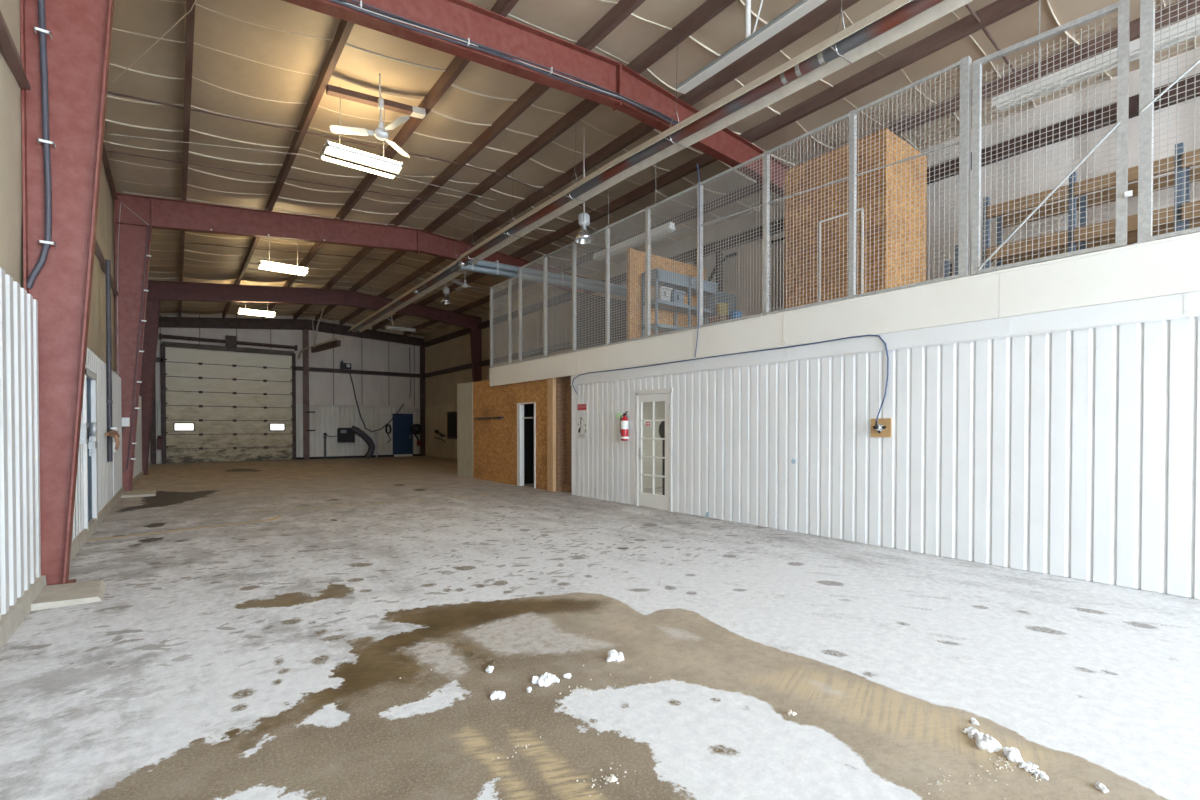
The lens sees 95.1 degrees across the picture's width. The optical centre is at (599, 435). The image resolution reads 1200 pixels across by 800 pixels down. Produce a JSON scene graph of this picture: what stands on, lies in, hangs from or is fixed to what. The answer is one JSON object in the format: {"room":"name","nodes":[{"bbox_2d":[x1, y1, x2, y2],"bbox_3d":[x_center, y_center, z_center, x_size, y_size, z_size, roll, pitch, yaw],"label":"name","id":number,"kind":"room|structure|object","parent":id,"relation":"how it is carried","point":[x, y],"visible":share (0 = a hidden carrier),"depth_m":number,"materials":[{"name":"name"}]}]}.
{"room":"warehouse interior","nodes":[
{"label":"warehouse interior","id":0,"kind":"room"},
{"bbox_2d":[0,0,149,619],"bbox_3d":[-8.588,-2.385,9.196,0.390,8.050,43.100,-1,1,-38],"label":"wall","id":1,"kind":"structure","parent":0,"point":[20,534],"depth_m":4.58,"materials":[{"name":"white metal"}]},
{"bbox_2d":[0,10,118,295],"bbox_3d":[-8.243,-3.187,8.948,0.085,0.220,42.300,-1,1,-38],"label":"beam","id":2,"kind":"structure","parent":1,"relation":"attached to","point":[8,49],"depth_m":4.50,"materials":[{"name":"brown metal"}]},
{"bbox_2d":[0,461,150,649],"bbox_3d":[-8.332,1.391,9.186,0.130,0.400,42.700,-1,1,-38],"label":"baseboard","id":3,"kind":"structure","parent":1,"relation":"attached to","point":[10,621],"depth_m":4.55,"materials":[{"name":"concrete"}]},
{"bbox_2d":[79,404,88,443],"bbox_3d":[-6.474,-0.562,6.870,0.095,1.340,0.240,-1,1,-38],"label":"switch box","id":4,"kind":"object","parent":1,"relation":"attached to","point":[84,431],"visible":0.55,"depth_m":6.80,"materials":[{"name":"metal"}]},
{"bbox_2d":[83,367,97,530],"bbox_3d":[-7.106,0.179,7.629,0.122,2.160,1.160,-1,1,-38],"label":"door","id":5,"kind":"structure","parent":1,"relation":"in","point":[89,394],"depth_m":7.83,"materials":[{"name":"white paint"}]},
{"bbox_2d":[88,422,97,448],"bbox_3d":[-6.976,0.000,7.564,0.092,0.360,0.300,-1,1,-38],"label":"door handle","id":6,"kind":"object","parent":5,"relation":"hanging from","point":[93,427],"visible":0.99,"depth_m":7.50,"materials":[{"name":"metal"}]},
{"bbox_2d":[105,260,112,461],"bbox_3d":[-8.624,-1.300,9.623,0.100,3.530,0.080,-1,1,-38],"label":"drain pipe","id":7,"kind":"object","parent":1,"relation":"attached to","point":[109,401],"visible":0.95,"depth_m":9.61,"materials":[{"name":"grey metal"}]},
{"bbox_2d":[105,428,119,449],"bbox_3d":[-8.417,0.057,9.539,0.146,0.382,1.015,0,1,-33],"label":"tap","id":8,"kind":"object","parent":7,"relation":"attached to","point":[113,433],"visible":1,"depth_m":9.41,"materials":[{"name":"orange metal"}]},
{"bbox_2d":[102,141,117,199],"bbox_3d":[-8.243,-5.331,8.922,0.085,0.250,42.300,-1,1,-38],"label":"beam","id":9,"kind":"structure","parent":1,"relation":"attached to","point":[104,154],"depth_m":10.97,"materials":[{"name":"brown metal"}]},
{"bbox_2d":[155,313,423,463],"bbox_3d":[-16.103,-2.484,30.210,13.600,8.350,0.255,-1,1,-38],"label":"wall","id":10,"kind":"structure","parent":0,"point":[331,395],"depth_m":31.18,"materials":[{"name":"grey metal"}]},
{"bbox_2d":[159,306,337,463],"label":"door","id":11,"kind":"structure","parent":10,"relation":"in","point":[217,406],"depth_m":27.73,"materials":[{"name":"grey metal"}]},
{"bbox_2d":[311,340,340,352],"bbox_3d":[-13.206,-4.238,26.334,0.160,0.510,5.114,-1,1,-39],"label":"lifting arm","id":12,"kind":"object","parent":11,"relation":"attached to","point":[336,343],"visible":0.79,"depth_m":25.76},
{"bbox_2d":[337,426,374,457],"bbox_3d":[-13.929,0.423,31.424,1.943,1.928,0.549,-1,1,-38],"label":"hose","id":13,"kind":"object","parent":10,"relation":"attached to","point":[344,434],"depth_m":31.16,"materials":[{"name":"black"}]},
{"bbox_2d":[293,366,420,377],"bbox_3d":[-13.813,-3.632,31.673,6.970,0.210,0.200,-1,1,-38],"label":"beam","id":14,"kind":"structure","parent":10,"relation":"attached to","point":[313,369],"depth_m":31.49,"materials":[{"name":"brown metal"}]},
{"bbox_2d":[296,454,420,459],"bbox_3d":[-13.748,1.251,31.908,7.250,0.140,0.120,-1,1,-38],"label":"baseboard","id":15,"kind":"structure","parent":10,"relation":"attached to","point":[362,456],"depth_m":31.28,"materials":[{"name":"grey"}]},
{"bbox_2d":[350,374,403,431],"bbox_3d":[-13.086,-1.858,32.319,3.104,3.368,0.090,-1,1,-38],"label":"cable","id":16,"kind":"object","parent":10,"relation":"attached to","point":[350,374],"visible":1,"depth_m":31.82,"materials":[{"name":"grey plastic"}]},
{"bbox_2d":[392,413,412,456],"bbox_3d":[-11.920,-0.010,33.217,1.200,2.590,0.180,-1,1,-38],"label":"door","id":17,"kind":"structure","parent":10,"relation":"in","point":[402,423],"depth_m":33.23,"materials":[{"name":"blue paint"}]},
{"bbox_2d":[410,424,421,445],"bbox_3d":[-11.238,-0.032,33.511,0.660,1.327,0.510,-1,1,-38],"label":"hose reel","id":18,"kind":"object","parent":10,"relation":"attached to","point":[416,429],"visible":1,"depth_m":33.39,"materials":[{"name":"black plastic"}]},
{"bbox_2d":[473,379,546,489],"bbox_3d":[-2.452,-0.117,14.465,0.012,2.810,4.150,-1,1,-38],"label":"wall","id":19,"kind":"structure","parent":0,"point":[494,439],"depth_m":14.62,"materials":[{"name":"brown wood"}]},
{"bbox_2d":[457,382,472,477],"bbox_3d":[-4.055,-0.142,16.544,0.042,2.850,1.100,-1,1,-38],"label":"board","id":20,"kind":"object","parent":19,"relation":"attached to","point":[465,390],"visible":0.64,"depth_m":16.50,"materials":[{"name":"grey wood"}]},
{"bbox_2d":[517,402,535,487],"bbox_3d":[-1.792,0.237,13.684,0.145,2.100,0.880,-1,1,-38],"label":"door","id":21,"kind":"structure","parent":19,"relation":"in","point":[520,408],"depth_m":13.89,"materials":[{"name":"white paint"}]},
{"bbox_2d":[524,404,533,483],"bbox_3d":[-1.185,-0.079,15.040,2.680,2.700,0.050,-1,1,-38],"label":"door","id":22,"kind":"structure","parent":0,"point":[528,408],"depth_m":14.48,"materials":[{"name":"grey"}]},
{"bbox_2d":[565,377,571,484],"bbox_3d":[-0.811,-0.022,12.783,0.050,2.640,1.380,-1,1,-38],"label":"wall","id":23,"kind":"structure","parent":0,"point":[568,387],"depth_m":12.62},
{"bbox_2d":[0,456,1199,799],"bbox_3d":[-2.729,1.410,13.075,13.750,0.230,44.000,-1,1,-38],"label":"floor","id":24,"kind":"structure","parent":0,"point":[254,631],"depth_m":3.49,"materials":[{"name":"concrete"}]},
{"bbox_2d":[31,580,106,610],"bbox_3d":[-4.565,1.369,4.754,0.430,0.050,0.680,-1,1,-38],"label":"pad","id":25,"kind":"object","parent":24,"relation":"on","point":[59,595],"visible":1,"depth_m":4.65,"materials":[{"name":"concrete"}]},
{"bbox_2d":[121,490,155,497],"bbox_3d":[-10.132,1.282,12.079,0.580,0.050,1.080,-1,1,-38],"label":"pad","id":26,"kind":"object","parent":24,"relation":"on","point":[139,493],"visible":1,"depth_m":11.87,"materials":[{"name":"concrete"}]},
{"bbox_2d":[150,317,424,463],"bbox_3d":[-16.060,-2.495,29.909,13.302,7.640,0.255,-1,1,-38],"label":"frame","id":27,"kind":"object","parent":24,"relation":"on","point":[305,325],"visible":0.73,"depth_m":29.82,"materials":[{"name":"brown metal"}]},
{"bbox_2d":[139,280,481,474],"bbox_3d":[-11.171,-2.442,23.567,13.320,7.616,0.260,-1,1,-38],"label":"frame","id":28,"kind":"object","parent":24,"relation":"on","point":[158,290],"visible":0.89,"depth_m":21.45,"materials":[{"name":"red paint"}]},
{"bbox_2d":[114,191,589,490],"bbox_3d":[-5.635,-2.459,16.404,13.320,7.428,0.265,-1,1,-38],"label":"frame","id":29,"kind":"object","parent":24,"relation":"on","point":[135,216],"visible":0.88,"depth_m":12.96,"materials":[{"name":"red paint"}]},
{"bbox_2d":[20,0,789,585],"bbox_3d":[0.139,-2.366,8.934,13.320,7.420,0.310,-1,1,-38],"label":"frame","id":30,"kind":"object","parent":24,"relation":"on","point":[66,44],"visible":0.91,"depth_m":5.10,"materials":[{"name":"red paint"}]},
{"bbox_2d":[490,691,505,699],"bbox_3d":[-0.550,1.404,2.963,0.082,0.056,0.065,0,1,-4],"label":"clump","id":31,"kind":"object","parent":24,"relation":"on","point":[500,695],"visible":1,"depth_m":2.94,"materials":[{"name":"white"}]},
{"bbox_2d":[531,672,559,686],"bbox_3d":[-0.315,1.396,3.139,0.144,0.068,0.121,-1,1,-38],"label":"clump","id":32,"kind":"object","parent":24,"relation":"on","point":[545,680],"visible":0.99,"depth_m":3.12,"materials":[{"name":"white"}]},
{"bbox_2d":[547,378,555,491],"bbox_3d":[-1.033,-0.032,12.776,0.310,2.660,0.240,-1,1,-38],"label":"stud","id":33,"kind":"object","parent":24,"relation":"on","point":[551,382],"visible":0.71,"depth_m":12.64,"materials":[{"name":"beige wood"}]},
{"bbox_2d":[556,377,571,491],"bbox_3d":[-0.796,-0.019,12.543,0.220,2.640,0.420,-1,1,-38],"label":"board","id":34,"kind":"object","parent":24,"relation":"on","point":[561,485],"visible":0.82,"depth_m":12.64,"materials":[{"name":"brown wood"}]},
{"bbox_2d":[606,650,623,661],"bbox_3d":[0.099,1.390,3.455,0.109,0.083,0.100,0,1,10],"label":"clump","id":35,"kind":"object","parent":24,"relation":"on","point":[613,655],"visible":0.96,"depth_m":3.42,"materials":[{"name":"white"}]},
{"bbox_2d":[659,421,664,494],"bbox_3d":[1.284,0.514,10.479,0.400,1.623,0.410,-1,1,-38],"label":"pedestal fan","id":36,"kind":"object","parent":24,"relation":"on","point":[662,424],"visible":0.19,"depth_m":10.47,"materials":[{"name":"black plastic"}]},
{"bbox_2d":[399,622,1045,799],"bbox_3d":[0.211,1.415,2.772,3.168,0.011,1.429,1,1,39],"label":"crumbs","id":37,"kind":"object","parent":24,"relation":"on","point":[1006,761],"visible":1,"depth_m":2.34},
{"bbox_2d":[962,726,983,739],"bbox_3d":[1.767,1.410,2.595,0.073,0.043,0.102,0,1,-4],"label":"clump","id":38,"kind":"object","parent":24,"relation":"on","point":[972,732],"visible":0.79,"depth_m":2.58,"materials":[{"name":"white"}]},
{"bbox_2d":[975,734,1001,752],"bbox_3d":[1.756,1.403,2.498,0.101,0.079,0.090,0,1,-11],"label":"clump","id":39,"kind":"object","parent":24,"relation":"on","point":[986,742],"visible":0.98,"depth_m":2.47,"materials":[{"name":"white"}]},
{"bbox_2d":[1003,747,1023,762],"bbox_3d":[1.820,1.407,2.419,0.066,0.060,0.082,0,1,26],"label":"clump","id":40,"kind":"object","parent":24,"relation":"on","point":[1013,754],"visible":1,"depth_m":2.40,"materials":[{"name":"white"}]},
{"bbox_2d":[1018,761,1037,772],"bbox_3d":[1.834,1.413,2.347,0.073,0.035,0.060,-1,1,-38],"label":"clump","id":41,"kind":"object","parent":24,"relation":"on","point":[1029,764],"visible":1,"depth_m":2.34,"materials":[{"name":"white"}]},
{"bbox_2d":[1025,768,1048,779],"bbox_3d":[1.835,1.417,2.300,0.057,0.026,0.085,0,1,-14],"label":"clump","id":42,"kind":"object","parent":24,"relation":"on","point":[1042,775],"visible":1,"depth_m":2.30,"materials":[{"name":"white"}]},
{"bbox_2d":[103,0,1199,335],"bbox_3d":[-3.265,-6.044,13.393,13.900,0.931,43.300,-1,1,-38],"label":"ceiling","id":43,"kind":"structure","parent":0,"point":[261,61],"depth_m":10.24,"materials":[{"name":"beige fabric"}]},
{"bbox_2d":[179,0,194,316],"bbox_3d":[-7.400,-5.632,9.823,0.085,0.240,42.700,-1,1,-38],"label":"roof purlin","id":44,"kind":"structure","parent":43,"relation":"attached to","point":[190,17],"depth_m":9.05,"materials":[{"name":"brown metal"}]},
{"bbox_2d":[106,150,182,162],"bbox_3d":[-9.040,-5.530,10.895,1.203,0.149,0.030,-1,1,-38],"label":"rod","id":45,"kind":"object","parent":44,"relation":"attached to","point":[106,150],"visible":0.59,"depth_m":10.88,"materials":[{"name":"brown metal"}]},
{"bbox_2d":[107,91,183,108],"bbox_3d":[-7.560,-5.508,8.981,1.203,0.154,0.036,-1,1,-38],"label":"rod","id":46,"kind":"object","parent":44,"relation":"attached to","point":[108,92],"visible":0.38,"depth_m":9.02,"materials":[{"name":"brown metal"}]},
{"bbox_2d":[112,0,195,82],"bbox_3d":[-6.134,-5.435,7.567,3.135,0.101,0.071,0,1,33],"label":"guy wire","id":47,"kind":"object","parent":44,"relation":"hanging from","point":[195,0],"visible":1,"depth_m":7.54,"materials":[{"name":"beige metal"}]},
{"bbox_2d":[237,302,275,316],"bbox_3d":[-13.835,-5.491,22.104,1.260,1.296,0.580,-1,1,-38],"label":"tube light","id":48,"kind":"object","parent":43,"relation":"hanging from","point":[267,313],"visible":0.95,"depth_m":21.95,"materials":[{"name":"white paint"}]},
{"bbox_2d":[258,238,308,275],"bbox_3d":[-9.205,-5.401,15.951,1.220,1.262,0.580,-1,1,-38],"label":"tube light","id":49,"kind":"object","parent":43,"relation":"hanging from","point":[272,266],"visible":0.94,"depth_m":15.82,"materials":[{"name":"white paint"}]},
{"bbox_2d":[222,19,353,317],"bbox_3d":[-6.015,-5.824,10.891,0.085,0.240,42.700,-1,1,-38],"label":"roof purlin","id":50,"kind":"structure","parent":43,"relation":"attached to","point":[344,29],"depth_m":9.87,"materials":[{"name":"brown metal"}]},
{"bbox_2d":[188,163,280,177],"bbox_3d":[-7.839,-5.697,11.821,1.668,0.194,0.028,-1,1,-38],"label":"rod","id":51,"kind":"object","parent":50,"relation":"attached to","point":[188,163],"visible":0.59,"depth_m":11.79,"materials":[{"name":"brown metal"}]},
{"bbox_2d":[191,108,299,131],"bbox_3d":[-6.359,-5.674,9.907,1.668,0.198,0.032,-1,1,-38],"label":"rod","id":52,"kind":"object","parent":50,"relation":"attached to","point":[191,108],"visible":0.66,"depth_m":9.87,"materials":[{"name":"brown metal"}]},
{"bbox_2d":[326,84,425,118],"bbox_3d":[-3.812,-5.725,9.435,1.620,0.264,0.160,-1,1,-38],"label":"channel","id":53,"kind":"object","parent":50,"relation":"attached to","point":[331,90],"visible":0.89,"depth_m":9.34,"materials":[{"name":"brown metal"}]},
{"bbox_2d":[108,134,492,199],"bbox_3d":[-5.511,-5.588,11.548,7.308,0.615,0.395,0,1,-35],"label":"cable","id":54,"kind":"object","parent":43,"relation":"hanging from","point":[108,134],"visible":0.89,"depth_m":10.56,"materials":[{"name":"beige plastic"}]},
{"bbox_2d":[320,86,402,178],"bbox_3d":[-4.127,-5.324,9.513,1.220,1.301,0.580,-1,1,-38],"label":"tube light","id":55,"kind":"object","parent":43,"relation":"hanging from","point":[331,152],"visible":0.98,"depth_m":9.41,"materials":[{"name":"white paint"}]},
{"bbox_2d":[329,74,409,157],"bbox_3d":[-3.569,-5.416,8.908,1.342,1.060,1.304,-1,1,-38],"label":"ceiling fan","id":56,"kind":"object","parent":43,"relation":"hanging from","point":[381,133],"visible":1,"depth_m":8.97,"materials":[{"name":"white paint"}]},
{"bbox_2d":[262,0,518,318],"bbox_3d":[-4.670,-6.010,11.928,0.085,0.240,42.700,-1,1,-38],"label":"roof purlin","id":57,"kind":"structure","parent":43,"relation":"attached to","point":[457,65],"depth_m":10.51,"materials":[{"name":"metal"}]},
{"bbox_2d":[306,132,390,150],"bbox_3d":[-4.994,-5.863,10.959,1.618,0.193,0.032,-1,1,-38],"label":"rod","id":58,"kind":"object","parent":57,"relation":"attached to","point":[306,132],"visible":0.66,"depth_m":10.92,"materials":[{"name":"brown metal"}]},
{"bbox_2d":[385,298,415,331],"bbox_3d":[-9.299,-5.600,25.514,1.391,1.454,0.290,-1,1,-38],"label":"tube light","id":59,"kind":"object","parent":43,"relation":"hanging from","point":[392,327],"visible":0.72,"depth_m":25.36,"materials":[{"name":"white"}]},
{"bbox_2d":[385,325,415,331],"bbox_3d":[-9.271,-4.949,25.543,1.320,0.150,0.290,-1,1,-38],"label":"diffuser","id":60,"kind":"object","parent":59,"relation":"attached to","point":[392,327],"depth_m":25.45,"materials":[{"name":"white plastic"}]},
{"bbox_2d":[441,260,450,303],"bbox_3d":[-5.379,-5.469,19.160,0.370,1.702,0.370,-1,1,-38],"label":"lamp","id":61,"kind":"object","parent":43,"relation":"hanging from","point":[445,299],"visible":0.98,"depth_m":19.09,"materials":[{"name":"silver metal"}]},
{"bbox_2d":[451,272,482,290],"bbox_3d":[-4.599,-5.640,18.538,1.160,1.278,1.358,0,1,9],"label":"ceiling fan","id":62,"kind":"object","parent":43,"relation":"hanging from","point":[464,285],"visible":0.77,"depth_m":18.58,"materials":[{"name":"white paint"}]},
{"bbox_2d":[294,0,645,318],"bbox_3d":[-3.499,-6.172,12.832,0.085,0.240,42.700,-1,1,-38],"label":"roof purlin","id":63,"kind":"structure","parent":43,"relation":"attached to","point":[622,9],"depth_m":10.86,"materials":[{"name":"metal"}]},
{"bbox_2d":[315,0,735,320],"bbox_3d":[-2.676,-6.233,13.467,0.085,0.240,42.700,-1,1,-38],"label":"roof purlin","id":64,"kind":"structure","parent":43,"relation":"attached to","point":[709,9],"depth_m":10.82,"materials":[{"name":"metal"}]},
{"bbox_2d":[348,240,465,332],"bbox_3d":[-7.142,-5.272,19.171,0.490,1.833,11.232,-1,1,-38],"label":"heater","id":65,"kind":"object","parent":64,"relation":"hanging from","point":[451,271],"visible":0.96,"depth_m":17.80,"materials":[{"name":"grey metal"}]},
{"bbox_2d":[457,0,973,263],"bbox_3d":[1.181,-5.182,8.403,0.490,1.756,15.552,-1,1,-38],"label":"heater","id":66,"kind":"object","parent":64,"relation":"hanging from","point":[897,19],"visible":1,"depth_m":7.36,"materials":[{"name":"beige metal"}]},
{"bbox_2d":[575,128,592,243],"bbox_3d":[-0.325,-5.107,11.153,0.370,2.309,0.370,-1,1,-38],"label":"lamp","id":67,"kind":"object","parent":43,"relation":"hanging from","point":[583,236],"visible":1,"depth_m":11.12,"materials":[{"name":"silver metal"}]},
{"bbox_2d":[340,0,859,324],"bbox_3d":[-1.679,-6.160,14.239,0.085,0.240,42.700,-1,1,-38],"label":"roof purlin","id":68,"kind":"structure","parent":43,"relation":"attached to","point":[829,9],"depth_m":9.94,"materials":[{"name":"brown metal"}]},
{"bbox_2d":[610,233,644,256],"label":"light","id":69,"kind":"object","parent":43,"relation":"hanging from","point":[642,237],"depth_m":12.48,"materials":[{"name":"white paint"}]},
{"bbox_2d":[651,163,675,240],"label":"light","id":70,"kind":"object","parent":43,"relation":"hanging from","point":[666,224],"depth_m":11.67,"materials":[{"name":"white paint"}]},
{"bbox_2d":[372,0,1038,329],"bbox_3d":[-0.287,-6.058,15.316,0.085,0.240,42.700,-1,1,-38],"label":"roof purlin","id":71,"kind":"structure","parent":43,"relation":"attached to","point":[997,10],"depth_m":9.77,"materials":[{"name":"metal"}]},
{"bbox_2d":[677,0,826,93],"bbox_3d":[2.306,-5.650,6.701,0.296,1.269,3.490,-1,1,-38],"label":"ceiling strip","id":72,"kind":"object","parent":43,"relation":"hanging from","point":[751,41],"visible":1,"depth_m":7.07,"materials":[{"name":"grey metal"}]},
{"bbox_2d":[403,0,1199,334],"bbox_3d":[1.145,-5.954,16.424,0.085,0.240,42.700,-1,1,-38],"label":"roof purlin","id":73,"kind":"structure","parent":43,"relation":"attached to","point":[1135,24],"depth_m":9.34,"materials":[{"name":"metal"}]},
{"bbox_2d":[982,27,1020,79],"bbox_3d":[6.178,-5.862,8.434,1.728,0.150,0.044,-1,1,-38],"label":"rod","id":74,"kind":"object","parent":73,"relation":"attached to","point":[985,30],"visible":0.62,"depth_m":8.30,"materials":[{"name":"brown metal"}]},
{"bbox_2d":[992,42,1117,111],"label":"light","id":75,"kind":"object","parent":43,"relation":"hanging from","point":[1113,55],"depth_m":7.02,"materials":[{"name":"white paint"}]},
{"bbox_2d":[1129,38,1139,61],"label":"light","id":76,"kind":"object","parent":43,"relation":"hanging from","point":[1134,49],"depth_m":6.44,"materials":[{"name":"white paint"}]},
{"bbox_2d":[1155,14,1199,51],"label":"light","id":77,"kind":"object","parent":43,"relation":"hanging from","point":[1192,24],"depth_m":6.17,"materials":[{"name":"white paint"}]},
{"bbox_2d":[643,401,664,488],"bbox_3d":[1.554,-0.033,13.688,5.300,2.640,0.080,-1,1,-38],"label":"wall","id":78,"kind":"structure","parent":0,"point":[647,406],"depth_m":13.40,"materials":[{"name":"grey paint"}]},
{"bbox_2d":[424,46,1199,458],"bbox_3d":[2.130,-2.331,17.355,0.270,8.350,42.900,-1,1,-38],"label":"wall","id":79,"kind":"structure","parent":0,"point":[440,390],"depth_m":10.61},
{"bbox_2d":[447,411,456,438],"bbox_3d":[-8.221,-0.553,30.553,0.065,1.520,1.310,-1,1,-38],"label":"window","id":80,"kind":"structure","parent":79,"relation":"in","point":[451,416],"depth_m":30.51,"materials":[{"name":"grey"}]},
{"bbox_2d":[422,341,571,377],"bbox_3d":[-4.958,-3.551,26.145,0.200,0.220,19.700,-1,1,-38],"label":"beam","id":81,"kind":"structure","parent":79,"relation":"attached to","point":[485,362],"depth_m":26.76,"materials":[{"name":"brown metal"}]},
{"bbox_2d":[458,258,625,296],"bbox_3d":[-1.279,-4.676,16.474,6.212,0.486,0.190,-1,1,-38],"label":"vent pipe","id":82,"kind":"object","parent":79,"relation":"attached to","point":[500,269],"visible":0.62,"depth_m":15.70,"materials":[{"name":"grey metal"}]},
{"bbox_2d":[708,237,784,280],"bbox_3d":[4.335,-4.652,14.124,0.100,0.719,4.135,-1,1,-38],"label":"hose","id":83,"kind":"object","parent":79,"relation":"attached to","point":[723,260],"visible":0.22,"depth_m":15.09,"materials":[{"name":"black plastic"}]},
{"bbox_2d":[421,73,1199,347],"bbox_3d":[2.044,-5.323,17.063,0.200,0.260,42.600,-1,1,-38],"label":"beam","id":84,"kind":"structure","parent":79,"relation":"attached to","point":[1134,100],"depth_m":9.94,"materials":[{"name":"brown metal"}]},
{"bbox_2d":[572,316,1199,598],"bbox_3d":[5.190,0.096,4.564,0.106,2.600,18.872,-1,1,-38],"label":"wall","id":85,"kind":"structure","parent":0,"point":[1075,454],"depth_m":6.04,"materials":[{"name":"white metal"}]},
{"bbox_2d":[577,414,587,438],"bbox_3d":[-0.382,-0.189,11.684,0.004,0.520,0.400,-1,1,-38],"label":"sheet","id":86,"kind":"object","parent":85,"relation":"attached to","point":[582,419],"visible":1,"depth_m":11.67,"materials":[{"name":"white paper"}]},
{"bbox_2d":[616,411,628,440],"bbox_3d":[0.442,-0.175,10.493,0.166,0.561,0.334,-1,1,-38],"label":"fire extinguisher","id":87,"kind":"object","parent":85,"relation":"attached to","point":[624,422],"visible":1,"depth_m":10.40,"materials":[{"name":"red metal"}]},
{"bbox_2d":[634,388,673,511],"bbox_3d":[0.982,0.252,9.951,0.161,2.160,1.000,-1,1,-38],"label":"door","id":88,"kind":"structure","parent":85,"relation":"in","point":[653,500],"depth_m":9.94,"materials":[{"name":"white paint"}]},
{"bbox_2d":[871,418,890,436],"bbox_3d":[3.401,-0.089,6.691,0.125,0.230,0.240,-1,1,-38],"label":"board","id":89,"kind":"object","parent":85,"relation":"attached to","point":[882,427],"visible":1,"depth_m":6.68,"materials":[{"name":"brown wood"}]},
{"bbox_2d":[571,291,1199,384],"bbox_3d":[5.144,-1.106,4.525,0.050,0.215,18.890,-1,1,-38],"label":"flashing","id":90,"kind":"object","parent":85,"relation":"attached to","point":[1184,305],"visible":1,"depth_m":6.04,"materials":[{"name":"white metal"}]},
{"bbox_3d":[6.110,-1.462,7.727,5.360,0.360,22.780,-1,1,-38],"label":"floor","id":91,"kind":"structure","parent":0,"visible":0},
{"bbox_2d":[576,292,625,349],"bbox_3d":[0.241,-3.036,17.314,2.600,2.560,0.160,-1,1,-38],"label":"wall","id":92,"kind":"structure","parent":91,"relation":"on","point":[578,344],"depth_m":17.00,"materials":[{"name":"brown metal"}]},
{"bbox_2d":[627,248,704,339],"bbox_3d":[1.347,-2.753,12.043,2.300,2.120,0.540,-1,1,-38],"label":"plywood board","id":93,"kind":"object","parent":91,"relation":"on","point":[662,314],"visible":0.24,"depth_m":11.54,"materials":[{"name":"brown wood"}]},
{"bbox_2d":[642,268,717,336],"bbox_3d":[1.734,-2.519,11.725,1.880,1.660,0.440,-1,1,-38],"label":"shelving","id":94,"kind":"object","parent":91,"relation":"on","point":[678,283],"visible":0.47,"depth_m":11.36,"materials":[{"name":"grey metal"}]},
{"bbox_2d":[651,286,671,300],"bbox_3d":[1.242,-2.869,11.246,0.340,0.260,0.390,-1,1,-38],"label":"storage bin","id":95,"kind":"object","parent":94,"relation":"on","point":[667,298],"visible":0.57,"depth_m":11.11,"materials":[{"name":"plastic"}]},
{"bbox_2d":[670,290,684,303],"bbox_3d":[1.550,-2.872,11.534,0.340,0.260,0.390,-1,1,-38],"label":"storage bin","id":96,"kind":"object","parent":94,"relation":"on","point":[679,291],"visible":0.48,"depth_m":11.39,"materials":[{"name":"grey plastic"}]},
{"bbox_2d":[716,251,722,291],"bbox_3d":[3.344,-3.434,15.436,0.180,3.400,0.120,-1,1,-38],"label":"stud","id":97,"kind":"object","parent":91,"relation":"on","point":[718,252],"visible":0.14,"depth_m":15.35,"materials":[{"name":"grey metal"}]},
{"bbox_2d":[706,291,735,326],"bbox_3d":[3.075,-2.732,14.485,1.180,2.020,0.490,-1,1,-38],"label":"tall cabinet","id":98,"kind":"object","parent":91,"relation":"on","point":[725,296],"visible":0.09,"depth_m":14.28,"materials":[{"name":"grey metal"}]},
{"bbox_2d":[737,239,770,316],"bbox_3d":[3.564,-3.051,12.704,0.100,2.700,1.000,-1,1,-38],"label":"panel","id":99,"kind":"object","parent":91,"relation":"on","point":[759,249],"visible":0.36,"depth_m":12.73,"materials":[{"name":"brown wood"}]},
{"bbox_2d":[489,232,1199,385],"bbox_3d":[3.958,-1.478,6.075,0.105,0.488,22.800,-1,1,-38],"label":"fascia","id":100,"kind":"object","parent":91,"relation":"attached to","point":[1167,266],"visible":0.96,"depth_m":6.23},
{"bbox_2d":[572,335,888,420],"bbox_3d":[1.411,-0.742,9.253,0.098,1.078,6.688,-1,1,-38],"label":"power cable","id":101,"kind":"object","parent":100,"relation":"attached to","point":[883,341],"visible":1,"depth_m":7.57,"materials":[{"name":"blue plastic"}]},
{"bbox_2d":[488,0,1199,368],"bbox_3d":[1.719,-3.161,8.989,0.120,2.808,15.520,-1,1,-38],"label":"mesh screen","id":102,"kind":"object","parent":100,"relation":"on","point":[1147,7],"visible":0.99,"depth_m":7.30,"materials":[{"name":"metal"}]},
{"bbox_2d":[695,164,699,356],"bbox_3d":[1.599,-2.847,8.992,0.061,3.122,0.144,0,1,-5],"label":"cord","id":103,"kind":"object","parent":102,"relation":"hanging from","point":[697,164],"visible":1,"depth_m":8.96,"materials":[{"name":"blue plastic"}]},
{"bbox_2d":[971,0,1132,275],"bbox_3d":[4.436,-2.888,5.461,0.081,2.305,1.270,-1,1,-38],"label":"gate","id":104,"kind":"object","parent":102,"relation":"attached to","point":[1122,6],"visible":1,"depth_m":5.39,"materials":[{"name":"metal"}]},
{"bbox_2d":[784,128,926,311],"bbox_3d":[4.693,-3.346,10.172,1.585,3.350,1.880,-1,1,-38],"label":"cabin","id":105,"kind":"object","parent":91,"relation":"on","point":[906,147],"visible":0.57,"depth_m":9.55,"materials":[{"name":"brown wood"}]},
{"bbox_2d":[944,245,958,276],"bbox_3d":[6.217,-2.475,9.629,0.250,1.620,0.240,-1,1,-38],"label":"frame","id":106,"kind":"object","parent":91,"relation":"on","point":[946,262],"visible":0.14,"depth_m":9.61,"materials":[{"name":"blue metal"}]},
{"bbox_2d":[982,142,1199,268],"bbox_3d":[7.960,-2.847,8.154,0.790,2.400,3.780,-1,1,-38],"label":"rack","id":107,"kind":"object","parent":91,"relation":"on","point":[1132,223],"visible":0.43,"depth_m":8.47,"materials":[{"name":"blue metal"}]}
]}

